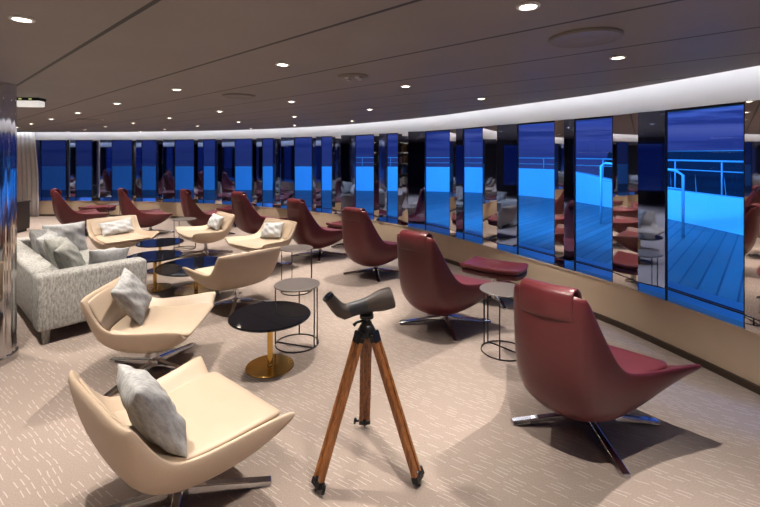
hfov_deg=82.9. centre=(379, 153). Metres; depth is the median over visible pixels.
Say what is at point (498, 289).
side table
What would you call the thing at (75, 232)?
pillow
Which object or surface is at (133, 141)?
mirror
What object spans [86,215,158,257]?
armchair
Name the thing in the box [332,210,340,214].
mirror
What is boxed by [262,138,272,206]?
window
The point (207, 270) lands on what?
seat cushion
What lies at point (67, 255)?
pillow
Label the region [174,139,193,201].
window
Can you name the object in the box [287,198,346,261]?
lounge chair
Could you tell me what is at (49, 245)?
pillow
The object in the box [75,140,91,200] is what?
window
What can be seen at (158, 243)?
pedestal table
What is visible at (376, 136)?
mirror
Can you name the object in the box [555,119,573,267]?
trim
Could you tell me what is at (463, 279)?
seat cushion
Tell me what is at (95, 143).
mirror
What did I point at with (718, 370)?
baseboard
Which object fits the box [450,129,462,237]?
trim
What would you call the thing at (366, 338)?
tripod
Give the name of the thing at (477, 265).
cushion
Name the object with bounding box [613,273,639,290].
mirror
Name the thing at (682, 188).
stair handrail
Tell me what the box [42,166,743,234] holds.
bulwark
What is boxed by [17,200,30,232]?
base cabinet
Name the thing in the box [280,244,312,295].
side table
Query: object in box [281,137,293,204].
mirror
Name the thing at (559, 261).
mirror
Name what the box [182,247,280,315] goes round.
armchair
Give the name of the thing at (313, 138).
mirror
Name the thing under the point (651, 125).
mirror
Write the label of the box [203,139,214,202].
window
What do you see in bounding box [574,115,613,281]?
window
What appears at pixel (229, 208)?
cushion
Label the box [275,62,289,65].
recessed light
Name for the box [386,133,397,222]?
window
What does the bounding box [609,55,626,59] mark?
recessed light
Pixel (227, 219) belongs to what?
cushion
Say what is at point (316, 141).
trim
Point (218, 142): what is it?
mirror
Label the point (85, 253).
pillow
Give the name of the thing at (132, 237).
seat cushion
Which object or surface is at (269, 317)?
pedestal table
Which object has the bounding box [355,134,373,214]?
window
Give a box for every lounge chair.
[50,188,109,232]
[117,188,173,231]
[180,189,234,233]
[231,191,287,233]
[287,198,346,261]
[341,207,398,282]
[397,230,509,342]
[511,278,700,477]
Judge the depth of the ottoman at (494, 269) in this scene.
5.01 m
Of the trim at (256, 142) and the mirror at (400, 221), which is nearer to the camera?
the mirror at (400, 221)
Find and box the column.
[0,81,18,366]
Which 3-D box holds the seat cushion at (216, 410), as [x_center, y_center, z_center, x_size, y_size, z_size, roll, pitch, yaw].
[-0.961,1.342,2.219,0.670,0.089,0.648,0,0,40]
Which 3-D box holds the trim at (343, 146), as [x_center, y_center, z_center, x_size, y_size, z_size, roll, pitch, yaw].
[-0.832,0.467,9.168,0.720,1.717,0.173,0,0,44]
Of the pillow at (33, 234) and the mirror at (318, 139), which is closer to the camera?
the pillow at (33, 234)
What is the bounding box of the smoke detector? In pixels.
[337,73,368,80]
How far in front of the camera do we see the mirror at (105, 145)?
11.95 m
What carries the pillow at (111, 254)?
on the sofa
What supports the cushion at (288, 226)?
on the armchair at (253, 242)
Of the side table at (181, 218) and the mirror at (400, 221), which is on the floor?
the side table at (181, 218)
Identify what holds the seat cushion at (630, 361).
on the lounge chair at (565, 361)
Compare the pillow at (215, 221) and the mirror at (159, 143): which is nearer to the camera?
the pillow at (215, 221)
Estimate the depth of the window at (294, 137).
10.20 m
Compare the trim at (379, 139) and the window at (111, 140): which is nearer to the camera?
the trim at (379, 139)
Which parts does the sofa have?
arm, backrest, leg, arm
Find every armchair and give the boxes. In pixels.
[68,356,294,506]
[80,277,215,396]
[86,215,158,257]
[175,211,234,257]
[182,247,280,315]
[224,218,296,273]
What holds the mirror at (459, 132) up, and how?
on the trim at (456, 135)
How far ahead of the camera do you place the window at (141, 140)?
11.94 m
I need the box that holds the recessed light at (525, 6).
[516,1,540,10]
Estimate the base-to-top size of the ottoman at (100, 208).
0.453 m
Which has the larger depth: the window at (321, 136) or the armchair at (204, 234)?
the window at (321, 136)
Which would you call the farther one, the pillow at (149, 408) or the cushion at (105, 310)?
the cushion at (105, 310)
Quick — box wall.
[39,200,759,385]
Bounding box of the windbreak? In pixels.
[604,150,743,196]
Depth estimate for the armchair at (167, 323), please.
3.35 m
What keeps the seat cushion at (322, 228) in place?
on the lounge chair at (307, 232)
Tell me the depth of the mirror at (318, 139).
9.66 m
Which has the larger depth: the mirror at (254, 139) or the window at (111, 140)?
the window at (111, 140)
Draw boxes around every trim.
[35,140,40,196]
[66,140,74,200]
[92,140,110,200]
[132,140,140,200]
[156,139,173,201]
[194,139,202,202]
[215,139,233,203]
[252,138,261,205]
[273,137,293,207]
[312,137,320,211]
[332,135,354,214]
[374,134,385,220]
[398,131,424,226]
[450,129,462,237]
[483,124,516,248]
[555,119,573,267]
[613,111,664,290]
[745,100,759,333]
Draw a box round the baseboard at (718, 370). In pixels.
[39,214,759,394]
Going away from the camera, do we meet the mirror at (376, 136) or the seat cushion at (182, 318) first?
the seat cushion at (182, 318)
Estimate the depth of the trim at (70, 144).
12.05 m
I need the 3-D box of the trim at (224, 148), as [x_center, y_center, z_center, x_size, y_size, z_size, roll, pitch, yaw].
[-4.108,0.467,11.167,0.633,1.717,0.249,0,0,22]
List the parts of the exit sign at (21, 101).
plate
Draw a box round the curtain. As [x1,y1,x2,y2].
[17,132,38,215]
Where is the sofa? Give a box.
[17,236,146,343]
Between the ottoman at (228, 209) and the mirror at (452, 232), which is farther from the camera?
the ottoman at (228, 209)
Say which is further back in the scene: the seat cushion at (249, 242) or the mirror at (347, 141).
the mirror at (347, 141)
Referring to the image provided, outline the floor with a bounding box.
[0,216,759,506]
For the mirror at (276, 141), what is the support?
attached to the wall
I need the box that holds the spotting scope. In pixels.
[323,287,395,319]
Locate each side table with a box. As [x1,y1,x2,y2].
[108,203,119,216]
[172,217,196,250]
[274,277,319,352]
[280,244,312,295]
[480,282,515,360]
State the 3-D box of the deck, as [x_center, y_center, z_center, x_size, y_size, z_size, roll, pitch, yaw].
[-7.200,1.800,7.500,33.600,0.080,31.000,0,0,0]
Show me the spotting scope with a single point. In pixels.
(383, 299)
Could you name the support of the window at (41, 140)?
in the wall
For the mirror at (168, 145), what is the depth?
11.65 m
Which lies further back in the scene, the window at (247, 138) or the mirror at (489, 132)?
the window at (247, 138)
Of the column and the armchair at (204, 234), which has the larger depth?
the armchair at (204, 234)
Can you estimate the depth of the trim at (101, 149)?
11.95 m
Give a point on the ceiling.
(86, 57)
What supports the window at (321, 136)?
in the wall
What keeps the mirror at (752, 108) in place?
attached to the wall
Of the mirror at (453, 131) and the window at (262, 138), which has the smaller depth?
the mirror at (453, 131)
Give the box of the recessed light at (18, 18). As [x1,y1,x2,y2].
[8,15,35,22]
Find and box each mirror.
[66,140,69,196]
[70,140,74,196]
[92,140,99,197]
[100,140,110,197]
[132,140,135,197]
[136,140,140,197]
[156,139,162,198]
[163,139,173,198]
[194,139,197,198]
[198,139,202,198]
[215,139,221,200]
[222,139,233,200]
[252,138,255,201]
[256,138,261,201]
[273,137,280,204]
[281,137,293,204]
[312,137,315,207]
[316,137,320,207]
[332,135,340,210]
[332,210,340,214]
[341,135,354,210]
[374,134,378,215]
[379,134,385,216]
[398,132,407,221]
[398,219,408,226]
[408,131,424,223]
[450,129,455,230]
[450,230,456,237]
[456,129,462,231]
[483,125,496,242]
[483,238,497,248]
[497,124,516,245]
[555,120,563,258]
[555,257,564,267]
[564,119,573,260]
[613,113,637,280]
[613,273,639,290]
[638,111,664,287]
[745,316,759,333]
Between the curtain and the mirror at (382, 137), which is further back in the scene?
the curtain
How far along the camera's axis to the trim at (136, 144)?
11.90 m
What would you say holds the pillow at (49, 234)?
on the sofa
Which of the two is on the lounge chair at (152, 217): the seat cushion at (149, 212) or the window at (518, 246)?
the seat cushion at (149, 212)
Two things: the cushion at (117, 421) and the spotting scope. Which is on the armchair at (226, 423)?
the cushion at (117, 421)
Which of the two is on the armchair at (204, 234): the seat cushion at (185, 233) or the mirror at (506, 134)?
the seat cushion at (185, 233)
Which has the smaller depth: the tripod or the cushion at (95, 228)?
the tripod
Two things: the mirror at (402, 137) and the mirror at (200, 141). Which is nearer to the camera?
the mirror at (402, 137)
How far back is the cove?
5.13 m
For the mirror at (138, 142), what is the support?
attached to the wall
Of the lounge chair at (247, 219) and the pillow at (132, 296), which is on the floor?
the lounge chair at (247, 219)
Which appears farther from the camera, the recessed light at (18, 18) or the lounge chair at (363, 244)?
the lounge chair at (363, 244)
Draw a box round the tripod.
[311,314,424,494]
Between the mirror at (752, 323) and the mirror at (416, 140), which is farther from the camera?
the mirror at (416, 140)
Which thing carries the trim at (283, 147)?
attached to the wall
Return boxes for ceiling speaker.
[222,93,255,98]
[548,27,623,47]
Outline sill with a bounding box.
[50,201,759,336]
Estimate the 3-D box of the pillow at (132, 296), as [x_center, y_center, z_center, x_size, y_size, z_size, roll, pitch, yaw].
[-2.004,1.150,3.483,0.226,0.400,0.455,0,0,-16]
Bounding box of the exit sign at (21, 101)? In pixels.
[17,97,45,106]
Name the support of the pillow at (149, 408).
on the armchair at (226, 423)
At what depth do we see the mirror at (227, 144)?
11.07 m
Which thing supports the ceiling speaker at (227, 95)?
attached to the ceiling
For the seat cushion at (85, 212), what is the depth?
9.71 m
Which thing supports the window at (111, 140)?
in the wall
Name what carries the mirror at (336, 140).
attached to the wall
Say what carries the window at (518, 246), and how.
in the wall
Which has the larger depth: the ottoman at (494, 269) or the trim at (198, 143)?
the trim at (198, 143)
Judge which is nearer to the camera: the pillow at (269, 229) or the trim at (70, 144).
the pillow at (269, 229)
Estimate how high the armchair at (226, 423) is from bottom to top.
0.689 m
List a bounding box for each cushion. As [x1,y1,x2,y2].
[78,378,130,429]
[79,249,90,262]
[84,211,101,213]
[88,283,126,329]
[91,217,134,234]
[96,231,150,243]
[110,303,213,335]
[113,372,279,461]
[148,211,165,213]
[177,227,221,237]
[194,266,213,274]
[216,206,231,210]
[217,213,231,229]
[229,236,285,249]
[266,220,293,238]
[320,226,340,229]
[326,220,341,227]
[453,274,491,283]
[460,256,527,274]
[608,344,666,372]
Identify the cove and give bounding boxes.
[35,66,759,139]
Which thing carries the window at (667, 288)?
in the wall
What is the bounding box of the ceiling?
[0,0,759,131]
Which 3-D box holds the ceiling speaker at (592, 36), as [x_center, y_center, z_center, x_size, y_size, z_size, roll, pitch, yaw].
[1.051,-0.592,2.205,0.350,0.016,0.350,0,0,0]
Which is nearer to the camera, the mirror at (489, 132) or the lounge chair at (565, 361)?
the lounge chair at (565, 361)
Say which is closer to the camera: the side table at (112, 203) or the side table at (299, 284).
the side table at (299, 284)
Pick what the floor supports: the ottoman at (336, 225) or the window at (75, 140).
the ottoman at (336, 225)
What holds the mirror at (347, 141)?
attached to the wall
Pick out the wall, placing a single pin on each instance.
(736, 351)
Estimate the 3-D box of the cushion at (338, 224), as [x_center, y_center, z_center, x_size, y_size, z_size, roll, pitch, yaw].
[-0.622,1.337,8.098,0.717,0.088,0.471,0,0,40]
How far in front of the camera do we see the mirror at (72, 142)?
12.05 m
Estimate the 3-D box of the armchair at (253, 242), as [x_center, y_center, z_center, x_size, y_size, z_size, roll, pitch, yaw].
[-1.800,1.403,6.620,0.930,0.682,0.828,0,0,36]
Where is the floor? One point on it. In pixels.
(459, 403)
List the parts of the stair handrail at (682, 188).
rail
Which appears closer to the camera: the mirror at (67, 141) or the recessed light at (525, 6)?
the recessed light at (525, 6)
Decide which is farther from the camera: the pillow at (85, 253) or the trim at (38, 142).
the trim at (38, 142)
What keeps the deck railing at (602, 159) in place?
on the bulwark
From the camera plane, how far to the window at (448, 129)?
7.43 m
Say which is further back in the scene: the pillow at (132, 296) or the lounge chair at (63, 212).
the lounge chair at (63, 212)
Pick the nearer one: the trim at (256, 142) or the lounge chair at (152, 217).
the lounge chair at (152, 217)
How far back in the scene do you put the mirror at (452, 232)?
6.84 m
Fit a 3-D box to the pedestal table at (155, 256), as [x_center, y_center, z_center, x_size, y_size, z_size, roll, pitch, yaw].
[-2.930,1.535,5.600,0.660,0.430,0.660,0,0,0]
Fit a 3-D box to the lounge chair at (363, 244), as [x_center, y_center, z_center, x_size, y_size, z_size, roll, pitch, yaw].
[-0.122,1.233,6.180,1.126,1.023,1.014,0,0,32]
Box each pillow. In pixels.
[29,229,47,255]
[36,229,58,261]
[42,221,87,249]
[43,236,63,268]
[53,237,85,268]
[88,247,129,264]
[99,218,134,236]
[111,268,151,325]
[116,364,186,457]
[207,213,223,230]
[260,222,283,237]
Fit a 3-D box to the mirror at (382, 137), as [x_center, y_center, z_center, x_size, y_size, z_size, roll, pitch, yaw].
[0.054,0.406,8.299,0.149,1.597,0.012,0,0,18]
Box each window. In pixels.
[41,140,65,200]
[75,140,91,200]
[111,140,131,200]
[141,140,155,200]
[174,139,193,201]
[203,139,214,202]
[234,138,252,201]
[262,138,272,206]
[294,137,311,206]
[321,136,331,212]
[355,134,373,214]
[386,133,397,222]
[425,129,450,229]
[463,127,482,239]
[517,121,555,264]
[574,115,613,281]
[665,101,746,328]
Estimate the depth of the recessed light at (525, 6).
1.73 m
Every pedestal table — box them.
[126,250,182,292]
[135,238,183,273]
[154,256,218,295]
[228,301,310,378]
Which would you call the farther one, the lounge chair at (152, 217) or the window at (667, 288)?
the lounge chair at (152, 217)
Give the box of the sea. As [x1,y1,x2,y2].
[88,164,604,175]
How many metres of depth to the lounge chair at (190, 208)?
8.81 m
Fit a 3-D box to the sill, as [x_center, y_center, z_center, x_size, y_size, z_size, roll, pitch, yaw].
[-1.445,1.328,5.640,5.895,0.018,21.707,0,0,-39]
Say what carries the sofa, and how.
on the floor
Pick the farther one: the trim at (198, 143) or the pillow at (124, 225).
the trim at (198, 143)
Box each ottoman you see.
[78,205,116,211]
[216,206,236,227]
[326,220,343,246]
[460,256,527,309]
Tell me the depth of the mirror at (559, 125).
5.00 m
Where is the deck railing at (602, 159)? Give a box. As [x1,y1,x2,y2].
[356,157,743,195]
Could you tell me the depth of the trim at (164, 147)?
11.68 m
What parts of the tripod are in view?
clamp knob, leg, head lever, crown, leg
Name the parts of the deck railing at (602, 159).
handrail, handrail, post, post, post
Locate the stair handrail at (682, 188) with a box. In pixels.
[600,162,684,236]
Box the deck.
[42,190,743,303]
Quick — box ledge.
[39,197,748,322]
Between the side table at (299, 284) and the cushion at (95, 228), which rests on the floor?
the side table at (299, 284)
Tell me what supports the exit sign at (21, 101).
attached to the ceiling
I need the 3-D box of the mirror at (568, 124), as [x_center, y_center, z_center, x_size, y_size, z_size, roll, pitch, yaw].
[2.151,0.406,4.891,0.012,1.597,0.112,0,0,-44]
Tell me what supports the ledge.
attached to the wall
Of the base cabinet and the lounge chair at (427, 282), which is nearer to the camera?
the lounge chair at (427, 282)

